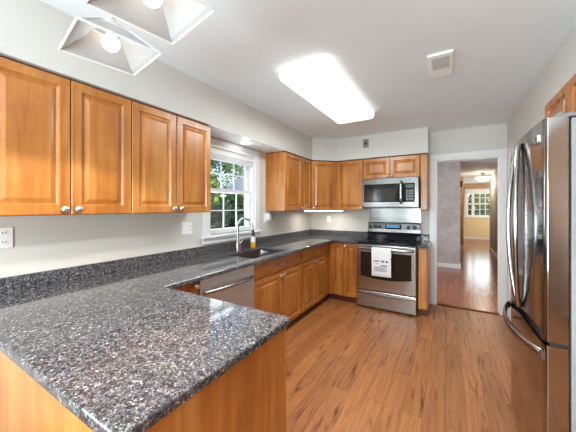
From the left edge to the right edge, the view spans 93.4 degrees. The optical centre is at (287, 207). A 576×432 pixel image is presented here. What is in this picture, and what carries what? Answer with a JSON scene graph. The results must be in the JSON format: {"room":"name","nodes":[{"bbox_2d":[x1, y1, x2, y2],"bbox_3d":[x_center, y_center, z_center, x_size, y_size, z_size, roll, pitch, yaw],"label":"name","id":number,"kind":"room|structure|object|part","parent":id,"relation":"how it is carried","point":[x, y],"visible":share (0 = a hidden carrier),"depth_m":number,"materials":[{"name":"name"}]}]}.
{"room":"kitchen","nodes":[
{"label":"kitchen","id":0,"kind":"room"},
{"bbox_2d":[0,137,310,277],"bbox_3d":[-1.448,0.153,1.934,0.150,2.717,7.270,0,0,31],"label":"wall","id":1,"kind":"structure","parent":0,"point":[51,242],"depth_m":1.98,"materials":[{"name":"paint"}]},
{"bbox_2d":[0,227,12,247],"bbox_3d":[-1.598,0.172,1.526,0.010,0.115,0.075,0,0,31],"label":"wall outlet","id":2,"kind":"object","parent":1,"relation":"attached to","point":[6,234],"visible":1,"depth_m":1.53,"materials":[{"name":"white plastic"}]},
{"bbox_2d":[0,230,7,235],"bbox_3d":[-1.596,0.146,1.525,0.003,0.033,0.033,0,0,31],"label":"receptacle","id":3,"kind":"object","parent":2,"relation":"attached to","point":[2,232],"depth_m":1.52,"materials":[{"name":"plastic"}]},
{"bbox_2d":[0,240,7,244],"bbox_3d":[-1.596,0.198,1.525,0.003,0.033,0.033,0,0,31],"label":"receptacle","id":4,"kind":"object","parent":2,"relation":"attached to","point":[2,242],"depth_m":1.52,"materials":[{"name":"plastic"}]},
{"bbox_2d":[0,56,130,215],"bbox_3d":[-1.355,-0.348,1.607,0.344,0.785,0.698,0,0,31],"label":"upper cabinet","id":5,"kind":"object","parent":1,"relation":"attached to","point":[65,144],"visible":1,"depth_m":1.50,"materials":[{"name":"brown wood"}]},
{"bbox_3d":[-1.333,-0.342,1.394,0.020,0.764,0.350,0,0,31],"label":"door","id":6,"kind":"part","parent":5,"relation":"part of","materials":[{"name":"brown wood"}]},
{"bbox_3d":[-1.235,0.009,1.506,0.034,0.038,0.038,0,0,31],"label":"knob","id":7,"kind":"part","parent":5,"relation":"part of","materials":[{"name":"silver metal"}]},
{"bbox_3d":[-1.202,0.009,1.560,0.034,0.038,0.038,0,0,31],"label":"knob","id":8,"kind":"part","parent":5,"relation":"part of","materials":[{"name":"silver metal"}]},
{"bbox_3d":[-1.154,-0.342,1.694,0.020,0.764,0.338,0,0,31],"label":"door","id":9,"kind":"part","parent":5,"relation":"part of","materials":[{"name":"brown wood"}]},
{"bbox_2d":[0,229,311,293],"bbox_3d":[-0.641,0.436,3.117,0.021,0.084,4.128,0,0,31],"label":"backsplash","id":10,"kind":"structure","parent":1,"relation":"attached to","point":[24,281],"depth_m":2.01,"materials":[{"name":"stone"}]},
{"bbox_2d":[130,100,210,213],"bbox_3d":[-0.994,-0.348,2.212,0.344,0.785,0.706,0,0,31],"label":"upper cabinet","id":11,"kind":"object","parent":1,"relation":"attached to","point":[171,153],"visible":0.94,"depth_m":2.09,"materials":[{"name":"brown wood"}]},
{"bbox_3d":[-0.975,-0.342,1.994,0.020,0.764,0.347,0,0,31],"label":"door","id":12,"kind":"part","parent":11,"relation":"part of","materials":[{"name":"brown wood"}]},
{"bbox_3d":[-0.794,-0.342,2.298,0.020,0.764,0.349,0,0,31],"label":"door","id":13,"kind":"part","parent":11,"relation":"part of","materials":[{"name":"brown wood"}]},
{"bbox_2d":[182,222,191,234],"bbox_3d":[-0.959,0.197,2.591,0.016,0.118,0.118,0,0,31],"label":"wall outlet","id":14,"kind":"object","parent":1,"relation":"attached to","point":[186,226],"visible":1,"depth_m":2.58,"materials":[{"name":"white plastic"}]},
{"bbox_2d":[200,138,261,244],"bbox_3d":[-0.674,-0.175,3.181,0.200,1.105,0.985,0,0,31],"label":"window","id":15,"kind":"structure","parent":1,"relation":"in","point":[251,192],"depth_m":3.29,"materials":[{"name":"white wood"}]},
{"bbox_2d":[211,161,244,189],"bbox_3d":[-0.715,-0.388,3.206,0.012,0.360,0.641,0,0,31],"label":"grille","id":16,"kind":"object","parent":15,"relation":"attached to","point":[220,173],"depth_m":3.15,"materials":[{"name":"white wood"}]},
{"bbox_2d":[211,193,247,227],"bbox_3d":[-0.680,0.035,3.185,0.012,0.405,0.641,0,0,31],"label":"grille","id":17,"kind":"object","parent":15,"relation":"attached to","point":[223,210],"depth_m":3.27,"materials":[{"name":"white wood"}]},
{"bbox_3d":[-0.680,0.042,3.185,0.035,0.500,0.725,0,0,31],"label":"sash","id":18,"kind":"part","parent":15,"relation":"part of","materials":[{"name":"white wood"}]},
{"bbox_3d":[-0.715,-0.393,3.206,0.035,0.450,0.725,0,0,31],"label":"sash","id":19,"kind":"part","parent":15,"relation":"part of","materials":[{"name":"white wood"}]},
{"bbox_3d":[-0.653,0.306,3.168,0.150,0.028,0.985,0,0,31],"label":"sill","id":20,"kind":"part","parent":15,"relation":"part of","materials":[{"name":"white wood"}]},
{"bbox_2d":[211,149,252,166],"bbox_3d":[-0.647,-0.566,3.165,0.030,0.105,0.721,0,0,31],"label":"window blind","id":21,"kind":"object","parent":15,"relation":"attached to","point":[222,156],"visible":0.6,"depth_m":3.12,"materials":[{"name":"white fabric"}]},
{"bbox_3d":[-0.696,-0.173,3.194,0.150,0.930,0.765,0,0,31],"label":"frame","id":22,"kind":"part","parent":15,"relation":"part of","materials":[{"name":"white wood"}]},
{"bbox_2d":[264,213,268,221],"bbox_3d":[-0.297,0.142,3.710,0.006,0.118,0.118,0,0,31],"label":"wall outlet","id":23,"kind":"object","parent":1,"relation":"attached to","point":[265,214],"visible":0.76,"depth_m":3.69,"materials":[{"name":"white plastic"}]},
{"bbox_2d":[266,151,310,210],"bbox_3d":[0.047,-0.348,3.957,0.344,0.785,0.798,0,0,31],"label":"upper cabinet","id":24,"kind":"object","parent":1,"relation":"attached to","point":[288,176],"visible":1,"depth_m":3.67,"materials":[{"name":"brown wood"}]},
{"bbox_3d":[0.074,-0.342,3.751,0.020,0.764,0.468,0,0,31],"label":"door","id":25,"kind":"part","parent":24,"relation":"part of","materials":[{"name":"brown wood"}]},
{"bbox_3d":[0.276,-0.342,4.090,0.020,0.764,0.310,0,0,31],"label":"door","id":26,"kind":"part","parent":24,"relation":"part of","materials":[{"name":"brown wood"}]},
{"bbox_2d":[0,0,575,161],"bbox_3d":[0.580,-0.913,1.906,3.360,0.343,5.000,0,0,31],"label":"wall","id":27,"kind":"structure","parent":0,"point":[32,32],"depth_m":2.03,"materials":[{"name":"paint"}]},
{"bbox_2d":[239,141,251,143],"bbox_3d":[-0.480,-0.738,3.086,0.156,0.008,0.156,0,0,31],"label":"recessed light","id":28,"kind":"object","parent":27,"relation":"in","point":[241,142],"visible":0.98,"depth_m":3.07,"materials":[{"name":"white"}]},
{"bbox_2d":[209,125,284,152],"bbox_3d":[-0.487,-0.741,3.067,0.290,0.005,1.269,0,0,31],"label":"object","id":29,"kind":"structure","parent":27,"relation":"attached to","point":[216,132],"depth_m":2.99,"materials":[{"name":"white paint"}]},
{"bbox_2d":[363,139,368,147],"bbox_3d":[1.172,-0.965,4.089,0.084,0.130,0.012,0,0,31],"label":"wall plate","id":30,"kind":"object","parent":27,"relation":"attached to","point":[365,141],"visible":1,"depth_m":4.08,"materials":[{"name":"grey plastic"}]},
{"bbox_2d":[545,74,575,117],"bbox_3d":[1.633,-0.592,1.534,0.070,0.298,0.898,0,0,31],"label":"upper cabinet","id":31,"kind":"object","parent":27,"relation":"attached to","point":[564,101],"visible":0.57,"depth_m":1.61,"materials":[{"name":"brown wood"}]},
{"bbox_3d":[1.727,-0.586,1.740,0.020,0.277,0.444,0,0,31],"label":"door","id":32,"kind":"part","parent":31,"relation":"part of","materials":[{"name":"brown wood"}]},
{"bbox_3d":[1.496,-0.586,1.354,0.020,0.277,0.444,0,0,31],"label":"door","id":33,"kind":"part","parent":31,"relation":"part of","materials":[{"name":"brown wood"}]},
{"bbox_2d":[41,0,575,183],"bbox_3d":[3.711,-1.127,4.725,6.150,0.157,17.350,0,0,31],"label":"ceiling","id":34,"kind":"structure","parent":0,"point":[500,48],"depth_m":1.90,"materials":[{"name":"paint"}]},
{"bbox_2d":[58,0,215,75],"bbox_3d":[-0.422,-0.851,0.839,1.026,0.468,0.281,0,0,40],"label":"pendant light","id":35,"kind":"object","parent":34,"relation":"hanging from","point":[169,21],"visible":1,"depth_m":0.98,"materials":[{"name":"grey"}]},
{"bbox_2d":[96,15,121,38],"bbox_3d":[-0.705,-0.779,1.080,0.100,0.152,0.100,0,0,40],"label":"socket","id":36,"kind":"object","parent":35,"relation":"attached to","point":[108,19],"depth_m":1.06,"materials":[{"name":"silver metal"}]},
{"bbox_3d":[-0.705,-0.661,1.080,0.272,0.083,0.272,0,0,40],"label":"lamp shade","id":37,"kind":"part","parent":35,"relation":"part of","materials":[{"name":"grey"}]},
{"bbox_3d":[-0.705,-0.662,1.080,0.062,0.079,0.062,0,0,40],"label":"bulb","id":38,"kind":"part","parent":35,"relation":"part of","materials":[{"name":"beige glass"}]},
{"bbox_3d":[-0.422,-0.661,0.839,0.272,0.083,0.272,0,0,40],"label":"lamp shade","id":39,"kind":"part","parent":35,"relation":"part of","materials":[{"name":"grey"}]},
{"bbox_3d":[-0.422,-0.662,0.839,0.062,0.079,0.062,0,0,40],"label":"bulb","id":40,"kind":"part","parent":35,"relation":"part of","materials":[{"name":"beige glass"}]},
{"bbox_2d":[279,57,373,123],"bbox_3d":[0.453,-1.045,2.611,0.444,0.080,1.388,0,0,31],"label":"ceiling light","id":41,"kind":"object","parent":34,"relation":"attached to","point":[319,81],"visible":1,"depth_m":2.31,"materials":[{"name":"white plastic"}]},
{"bbox_2d":[427,49,452,77],"bbox_3d":[1.158,-1.075,2.056,0.160,0.020,0.370,0,0,31],"label":"ceiling vent","id":42,"kind":"object","parent":34,"relation":"in","point":[440,64],"visible":1,"depth_m":2.02,"materials":[{"name":"white plastic"}]},
{"bbox_2d":[432,56,448,69],"bbox_3d":[1.130,-1.067,2.009,0.110,0.004,0.171,0,0,31],"label":"grille","id":43,"kind":"object","parent":42,"relation":"attached to","point":[441,62],"depth_m":2.00,"materials":[{"name":"white metal"}]},
{"bbox_2d":[475,173,489,180],"bbox_3d":[5.932,-0.930,8.261,0.390,0.235,0.390,0,0,31],"label":"hall light","id":44,"kind":"object","parent":34,"relation":"attached to","point":[483,178],"visible":1,"depth_m":8.16,"materials":[{"name":"beige glass"}]},
{"bbox_3d":[5.932,-0.868,8.261,0.390,0.110,0.390,0,0,31],"label":"lamp shade","id":45,"kind":"part","parent":44,"relation":"part of","materials":[{"name":"beige glass"}]},
{"bbox_2d":[286,239,517,431],"bbox_3d":[3.686,1.452,4.682,6.150,0.120,17.250,0,0,31],"label":"floor","id":46,"kind":"structure","parent":0,"point":[351,367],"depth_m":2.42,"materials":[{"name":"wood"}]},
{"bbox_2d":[0,328,285,431],"bbox_3d":[-0.844,0.952,1.274,1.538,0.880,0.685,0,0,31],"label":"base cabinet","id":47,"kind":"object","parent":46,"relation":"on","point":[250,396],"visible":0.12,"depth_m":0.91,"materials":[{"name":"brown wood"}]},
{"bbox_3d":[-1.024,0.952,0.992,1.519,0.880,0.017,0,0,31],"label":"panel","id":48,"kind":"part","parent":47,"relation":"part of","materials":[{"name":"brown wood"}]},
{"bbox_2d":[0,229,367,431],"bbox_3d":[0.028,0.453,2.730,1.566,0.118,4.149,0,0,31],"label":"countertop","id":49,"kind":"structure","parent":47,"relation":"on","point":[114,342],"depth_m":1.06,"materials":[{"name":"stone"}]},
{"bbox_2d":[235,217,254,250],"bbox_3d":[-0.463,0.293,2.987,0.252,0.369,0.118,0,0,31],"label":"faucet","id":50,"kind":"object","parent":49,"relation":"on","point":[243,218],"visible":1,"depth_m":2.99,"materials":[{"name":"silver metal"}]},
{"bbox_3d":[-0.470,0.243,2.970,0.227,0.269,0.032,0,0,25],"label":"spout","id":51,"kind":"part","parent":50,"relation":"part of","materials":[{"name":"silver metal"}]},
{"bbox_2d":[251,231,255,246],"bbox_3d":[-0.418,0.378,3.261,0.060,0.201,0.069,0,0,-23],"label":"soap bottle","id":52,"kind":"object","parent":49,"relation":"on","point":[253,239],"visible":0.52,"depth_m":3.24,"materials":[{"name":"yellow plastic"}]},
{"bbox_2d":[235,250,276,258],"bbox_3d":[-0.330,0.604,2.904,0.407,0.182,0.652,0,0,31],"label":"sink","id":53,"kind":"object","parent":49,"relation":"in","point":[258,253],"visible":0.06,"depth_m":3.18,"materials":[{"name":"metal"}]},
{"bbox_3d":[-0.192,0.952,0.885,0.018,0.880,0.685,0,0,31],"label":"panel","id":54,"kind":"part","parent":47,"relation":"part of","materials":[{"name":"brown wood"}]},
{"bbox_2d":[174,282,199,294],"bbox_3d":[-0.969,0.952,1.947,0.629,0.880,0.331,0,0,31],"label":"base cabinet","id":55,"kind":"object","parent":46,"relation":"on","point":[192,288],"visible":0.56,"depth_m":1.89,"materials":[{"name":"brown wood"}]},
{"bbox_2d":[198,265,253,307],"bbox_3d":[-0.703,0.954,2.359,0.653,0.876,0.632,0,0,31],"label":"dishwasher","id":56,"kind":"object","parent":46,"relation":"on","point":[237,286],"visible":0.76,"depth_m":2.24,"materials":[{"name":"metal"}]},
{"bbox_3d":[-0.448,0.627,2.206,0.058,0.031,0.566,0,0,31],"label":"handle","id":57,"kind":"part","parent":56,"relation":"part of","materials":[{"name":"metal"}]},
{"bbox_2d":[254,251,300,327],"bbox_3d":[-0.310,0.952,3.047,0.632,0.880,0.940,0,0,31],"label":"base cabinet","id":58,"kind":"object","parent":46,"relation":"on","point":[277,282],"visible":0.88,"depth_m":2.89,"materials":[{"name":"brown wood"}]},
{"bbox_3d":[-0.202,0.991,2.705,0.020,0.603,0.459,0,0,31],"label":"door","id":59,"kind":"part","parent":58,"relation":"part of","materials":[{"name":"brown wood"}]},
{"bbox_3d":[-0.082,0.601,2.905,0.020,0.153,0.924,0,0,31],"label":"drawer","id":60,"kind":"part","parent":58,"relation":"part of","materials":[{"name":"brown wood"}]},
{"bbox_3d":[0.037,0.991,3.104,0.020,0.603,0.459,0,0,31],"label":"door","id":61,"kind":"part","parent":58,"relation":"part of","materials":[{"name":"brown wood"}]},
{"bbox_2d":[297,243,328,319],"bbox_3d":[0.166,0.952,3.845,0.632,0.880,0.910,0,0,31],"label":"base cabinet","id":62,"kind":"object","parent":46,"relation":"on","point":[314,261],"visible":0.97,"depth_m":3.62,"materials":[{"name":"brown wood"}]},
{"bbox_3d":[0.266,0.991,3.488,0.020,0.603,0.380,0,0,31],"label":"door","id":63,"kind":"part","parent":62,"relation":"part of","materials":[{"name":"brown wood"}]},
{"bbox_3d":[0.365,0.601,3.654,0.020,0.153,0.766,0,0,31],"label":"drawer","id":64,"kind":"part","parent":62,"relation":"part of","materials":[{"name":"brown wood"}]},
{"bbox_3d":[0.464,0.991,3.820,0.020,0.603,0.380,0,0,31],"label":"door","id":65,"kind":"part","parent":62,"relation":"part of","materials":[{"name":"brown wood"}]},
{"bbox_2d":[329,242,357,302],"bbox_3d":[0.946,0.952,4.215,0.436,0.880,0.629,0,0,31],"label":"base cabinet","id":66,"kind":"object","parent":46,"relation":"on","point":[342,256],"visible":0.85,"depth_m":3.98,"materials":[{"name":"brown wood"}]},
{"bbox_3d":[0.732,0.908,4.028,0.181,0.768,0.020,0,0,31],"label":"door","id":67,"kind":"part","parent":66,"relation":"part of","materials":[{"name":"brown wood"}]},
{"bbox_3d":[0.904,0.908,3.925,0.202,0.768,0.020,0,0,31],"label":"door","id":68,"kind":"part","parent":66,"relation":"part of","materials":[{"name":"brown wood"}]},
{"bbox_2d":[357,222,420,315],"bbox_3d":[1.436,0.813,3.853,0.762,1.158,0.718,0,0,31],"label":"range","id":69,"kind":"object","parent":46,"relation":"on","point":[398,293],"visible":0.99,"depth_m":3.65,"materials":[{"name":"metal"}]},
{"bbox_2d":[371,247,391,277],"bbox_3d":[1.230,0.720,3.572,0.245,0.378,0.046,0,0,31],"label":"instruction sheet","id":70,"kind":"object","parent":69,"relation":"hanging from","point":[381,257],"visible":1,"depth_m":3.55,"materials":[{"name":"paper"}]},
{"bbox_2d":[374,260,387,275],"bbox_3d":[1.222,0.793,3.560,0.205,0.194,0.009,0,0,31],"label":"print","id":71,"kind":"object","parent":70,"relation":"attached to","point":[380,266],"depth_m":3.56},
{"bbox_3d":[1.271,0.554,3.577,0.711,0.036,0.074,0,0,31],"label":"handle","id":72,"kind":"part","parent":69,"relation":"part of","materials":[{"name":"metal"}]},
{"bbox_3d":[1.304,0.821,3.631,0.754,0.618,0.054,0,0,31],"label":"oven door","id":73,"kind":"part","parent":69,"relation":"part of","materials":[{"name":"metal"}]},
{"bbox_3d":[1.304,1.253,3.632,0.754,0.222,0.051,0,0,31],"label":"drawer","id":74,"kind":"part","parent":69,"relation":"part of","materials":[{"name":"metal"}]},
{"bbox_2d":[357,237,420,246],"bbox_3d":[1.444,0.486,3.865,0.762,0.024,0.560,0,0,31],"label":"cooktop","id":75,"kind":"object","parent":69,"relation":"in","point":[373,241],"depth_m":3.78,"materials":[{"name":"black glass"}]},
{"bbox_3d":[1.589,0.293,4.107,0.235,0.073,0.010,0,0,31],"label":"display panel","id":76,"kind":"part","parent":69,"relation":"part of","materials":[{"name":"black glass"}]},
{"bbox_3d":[1.605,0.426,4.135,0.762,0.098,0.062,0,0,31],"label":"glass","id":77,"kind":"part","parent":69,"relation":"part of","materials":[{"name":"black glass"}]},
{"bbox_3d":[1.602,0.305,4.131,0.754,0.142,0.072,0,0,31],"label":"control panel","id":78,"kind":"part","parent":69,"relation":"part of","materials":[{"name":"metal"}]},
{"bbox_2d":[418,244,430,315],"bbox_3d":[1.858,0.952,3.691,0.114,0.880,0.595,0,0,31],"label":"base cabinet","id":79,"kind":"object","parent":46,"relation":"on","point":[424,255],"visible":0.9,"depth_m":3.44,"materials":[{"name":"brown wood"}]},
{"bbox_3d":[1.710,0.908,3.444,0.106,0.768,0.020,0,0,31],"label":"panel","id":80,"kind":"part","parent":79,"relation":"part of","materials":[{"name":"brown wood"}]},
{"bbox_2d":[417,234,430,248],"bbox_3d":[1.850,0.453,3.677,0.122,0.118,0.653,0,0,31],"label":"countertop","id":81,"kind":"structure","parent":79,"relation":"on","point":[425,242],"depth_m":3.69,"materials":[{"name":"stone"}]},
{"bbox_2d":[437,303,498,314],"bbox_3d":[2.439,1.389,3.708,0.712,0.009,0.060,0,0,31],"label":"trim","id":82,"kind":"structure","parent":46,"relation":"on","point":[437,303],"depth_m":3.68,"materials":[{"name":"brown wood"}]},
{"bbox_2d":[503,112,575,431],"bbox_3d":[1.607,0.489,1.317,0.872,1.806,0.754,0,0,31],"label":"refrigerator","id":83,"kind":"object","parent":46,"relation":"on","point":[541,192],"visible":1,"depth_m":1.18,"materials":[{"name":"grey metal"}]},
{"bbox_3d":[1.304,0.097,1.574,0.025,0.909,0.117,0,0,11],"label":"handle","id":84,"kind":"part","parent":83,"relation":"part of","materials":[{"name":"metal"}]},
{"bbox_3d":[1.428,0.097,1.644,0.086,0.966,0.374,0,0,31],"label":"door","id":85,"kind":"part","parent":83,"relation":"part of","materials":[{"name":"metal"}]},
{"bbox_3d":[1.247,0.097,1.478,0.117,0.909,0.025,0,0,-40],"label":"handle","id":86,"kind":"part","parent":83,"relation":"part of","materials":[{"name":"metal"}]},
{"bbox_3d":[1.266,0.647,1.516,0.083,0.054,0.735,0,0,31],"label":"handle","id":87,"kind":"part","parent":83,"relation":"part of","materials":[{"name":"metal"}]},
{"bbox_3d":[1.331,0.949,1.481,0.086,0.706,0.754,0,0,31],"label":"freezer drawer","id":88,"kind":"part","parent":83,"relation":"part of","materials":[{"name":"metal"}]},
{"bbox_3d":[1.234,0.097,1.318,0.086,0.966,0.374,0,0,31],"label":"door","id":89,"kind":"part","parent":83,"relation":"part of","materials":[{"name":"metal"}]},
{"bbox_2d":[311,123,506,239],"bbox_3d":[1.887,0.153,4.107,3.650,2.717,0.120,0,0,31],"label":"wall","id":90,"kind":"structure","parent":0,"point":[489,137],"depth_m":3.87,"materials":[{"name":"paint"}]},
{"bbox_2d":[311,161,336,209],"bbox_3d":[0.522,-0.343,4.489,0.610,0.774,0.620,0,0,31],"label":"upper cabinet","id":91,"kind":"object","parent":90,"relation":"attached to","point":[323,173],"visible":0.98,"depth_m":4.28,"materials":[{"name":"brown wood"}]},
{"bbox_2d":[303,210,342,211],"bbox_3d":[0.563,0.055,4.341,0.660,0.020,0.087,0,0,-14],"label":"light","id":92,"kind":"object","parent":91,"relation":"attached to","point":[303,210],"visible":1,"depth_m":4.28,"materials":[{"name":"beige"}]},
{"bbox_2d":[312,229,367,236],"bbox_3d":[0.862,0.436,4.636,1.046,0.084,0.021,0,0,31],"label":"backsplash","id":93,"kind":"structure","parent":90,"relation":"attached to","point":[314,231],"depth_m":4.61,"materials":[{"name":"stone"}]},
{"bbox_2d":[337,159,367,209],"bbox_3d":[1.031,-0.348,4.348,0.410,0.785,0.344,0,0,31],"label":"upper cabinet","id":94,"kind":"object","parent":90,"relation":"attached to","point":[350,172],"visible":0.96,"depth_m":4.23,"materials":[{"name":"brown wood"}]},
{"bbox_2d":[363,154,419,178],"bbox_3d":[1.546,-0.582,4.041,0.777,0.318,0.344,0,0,31],"label":"upper cabinet","id":95,"kind":"object","parent":90,"relation":"attached to","point":[405,165],"visible":0.92,"depth_m":3.90,"materials":[{"name":"brown wood"}]},
{"bbox_3d":[1.312,-0.576,4.031,0.382,0.297,0.020,0,0,31],"label":"door","id":96,"kind":"part","parent":95,"relation":"part of","materials":[{"name":"brown wood"}]},
{"bbox_2d":[362,176,419,206],"bbox_3d":[1.515,-0.209,3.986,0.764,0.418,0.460,0,0,31],"label":"microwave","id":97,"kind":"object","parent":95,"relation":"attached to","point":[399,191],"visible":0.97,"depth_m":3.82,"materials":[{"name":"metal"}]},
{"bbox_3d":[1.554,-0.210,3.733,0.034,0.326,0.065,0,0,31],"label":"handle","id":98,"kind":"part","parent":97,"relation":"part of","materials":[{"name":"metal"}]},
{"bbox_3d":[1.647,-0.576,3.832,0.385,0.297,0.020,0,0,31],"label":"door","id":99,"kind":"part","parent":95,"relation":"part of","materials":[{"name":"brown wood"}]},
{"bbox_2d":[369,208,420,222],"bbox_3d":[1.633,0.122,4.184,0.750,0.210,0.007,0,0,31],"label":"panel","id":100,"kind":"object","parent":90,"relation":"attached to","point":[375,214],"visible":0.86,"depth_m":4.18,"materials":[{"name":"metal"}]},
{"bbox_2d":[420,154,428,210],"bbox_3d":[1.932,-0.343,3.829,0.096,0.774,0.308,0,0,31],"label":"upper cabinet","id":101,"kind":"object","parent":90,"relation":"attached to","point":[424,158],"visible":1,"depth_m":3.70,"materials":[{"name":"brown wood"}]},
{"bbox_2d":[422,234,429,239],"bbox_3d":[2.005,0.436,3.952,0.105,0.084,0.021,0,0,31],"label":"backsplash","id":102,"kind":"structure","parent":90,"relation":"attached to","point":[424,236],"depth_m":3.94,"materials":[{"name":"stone"}]},
{"bbox_2d":[429,148,506,314],"bbox_3d":[2.460,0.319,3.756,0.883,2.146,0.156,0,0,31],"label":"trim","id":103,"kind":"structure","parent":90,"relation":"attached to","point":[501,154],"depth_m":3.58,"materials":[{"name":"white wood"}]},
{"bbox_2d":[437,161,459,263],"bbox_3d":[2.922,0.172,6.808,2.360,2.440,0.140,0,0,31],"label":"wall","id":104,"kind":"structure","parent":0,"point":[448,173],"depth_m":6.26,"materials":[{"name":"paint"}]},
{"bbox_2d":[437,262,460,268],"bbox_3d":[2.928,1.342,6.803,2.374,0.100,0.164,0,0,31],"label":"baseboard","id":105,"kind":"structure","parent":104,"relation":"attached to","point":[446,265],"depth_m":6.25,"materials":[{"name":"white wood"}]},
{"bbox_2d":[460,177,463,244],"bbox_3d":[4.938,0.172,9.990,2.560,2.440,0.150,0,0,31],"label":"wall","id":106,"kind":"structure","parent":0,"point":[461,178],"depth_m":9.29,"materials":[{"name":"beige paint"}]},
{"bbox_2d":[464,183,489,237],"bbox_3d":[8.064,0.232,12.019,6.150,2.560,0.162,0,0,31],"label":"wall","id":107,"kind":"structure","parent":0,"point":[473,227],"depth_m":11.82,"materials":[{"name":"yellow paint"}]},
{"bbox_2d":[464,189,489,217],"bbox_3d":[8.326,-0.173,11.805,1.160,1.250,0.140,0,0,31],"label":"window","id":108,"kind":"structure","parent":107,"relation":"in","point":[466,203],"depth_m":11.91,"materials":[{"name":"white wood"}]},
{"bbox_2d":[465,188,489,193],"bbox_3d":[8.290,-0.698,11.745,1.080,0.220,0.050,0,0,31],"label":"window blind","id":109,"kind":"object","parent":108,"relation":"attached to","point":[467,191],"visible":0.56,"depth_m":11.76,"materials":[{"name":"white fabric"}]},
{"bbox_2d":[464,236,489,239],"bbox_3d":[8.089,1.342,11.915,6.000,0.100,0.014,0,0,31],"label":"baseboard","id":110,"kind":"structure","parent":107,"relation":"attached to","point":[465,237],"depth_m":11.79,"materials":[{"name":"white wood"}]},
{"bbox_2d":[490,168,497,254],"bbox_3d":[4.948,0.172,6.007,0.140,2.440,6.280,0,0,31],"label":"wall","id":111,"kind":"structure","parent":0,"point":[493,176],"depth_m":7.79,"materials":[{"name":"paint"}]},
{"bbox_2d":[489,247,497,259],"bbox_3d":[4.881,1.337,6.047,0.016,0.110,6.280,0,0,31],"label":"baseboard","id":112,"kind":"structure","parent":111,"relation":"attached to","point":[490,249],"depth_m":7.85,"materials":[{"name":"wood"}]},
{"bbox_2d":[507,50,556,320],"bbox_3d":[2.632,0.153,2.487,0.710,2.477,1.900,0,0,31],"label":"wall","id":113,"kind":"structure","parent":0,"point":[531,110],"depth_m":2.44,"materials":[{"name":"paint"}]},
{"label":"outside","id":114,"kind":"structure","parent":0,"visible":0},
{"bbox_3d":[2.980,1.852,9.208,120.000,0.080,130.000,0,0,31],"label":"ground","id":115,"kind":"structure","parent":114,"visible":0},
{"bbox_2d":[211,159,232,215],"bbox_3d":[-3.701,-0.899,11.803,2.947,5.432,2.991,0,0,31],"label":"tree","id":116,"kind":"object","parent":115,"relation":"on","point":[214,181],"visible":0.06,"depth_m":11.91,"materials":[{"name":"green plant"}]},
{"bbox_2d":[210,194,243,228],"bbox_3d":[-1.789,0.805,9.282,2.189,2.681,2.333,0,0,31],"label":"tree","id":117,"kind":"object","parent":115,"relation":"on","point":[216,220],"visible":0.31,"depth_m":8.63,"materials":[{"name":"green plant"}]},
{"bbox_2d":[211,162,243,199],"bbox_3d":[-4.041,-3.707,29.108,9.524,11.089,7.798,0,0,11],"label":"tree","id":118,"kind":"object","parent":115,"relation":"on","point":[237,168],"visible":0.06,"depth_m":28.65,"materials":[{"name":"green plant"}]},
{"bbox_2d":[222,195,234,203],"bbox_3d":[-2.031,0.621,15.152,3.152,3.047,3.116,0,0,31],"label":"tree","id":119,"kind":"object","parent":115,"relation":"on","point":[231,198],"visible":0.04,"depth_m":14.70,"materials":[{"name":"green plant"}]},
{"bbox_2d":[221,175,243,202],"bbox_3d":[-1.731,-0.738,21.218,6.200,5.100,6.200,0,0,-7],"label":"house","id":120,"kind":"structure","parent":115,"relation":"on","point":[239,183],"depth_m":18.44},
{"bbox_2d":[468,194,489,214],"bbox_3d":[11.445,-1.027,15.958,4.842,6.836,3.551,0,0,-42],"label":"tree","id":121,"kind":"object","parent":115,"relation":"on","point":[477,200],"visible":0.1,"depth_m":15.33,"materials":[{"name":"green plant"}]}
]}

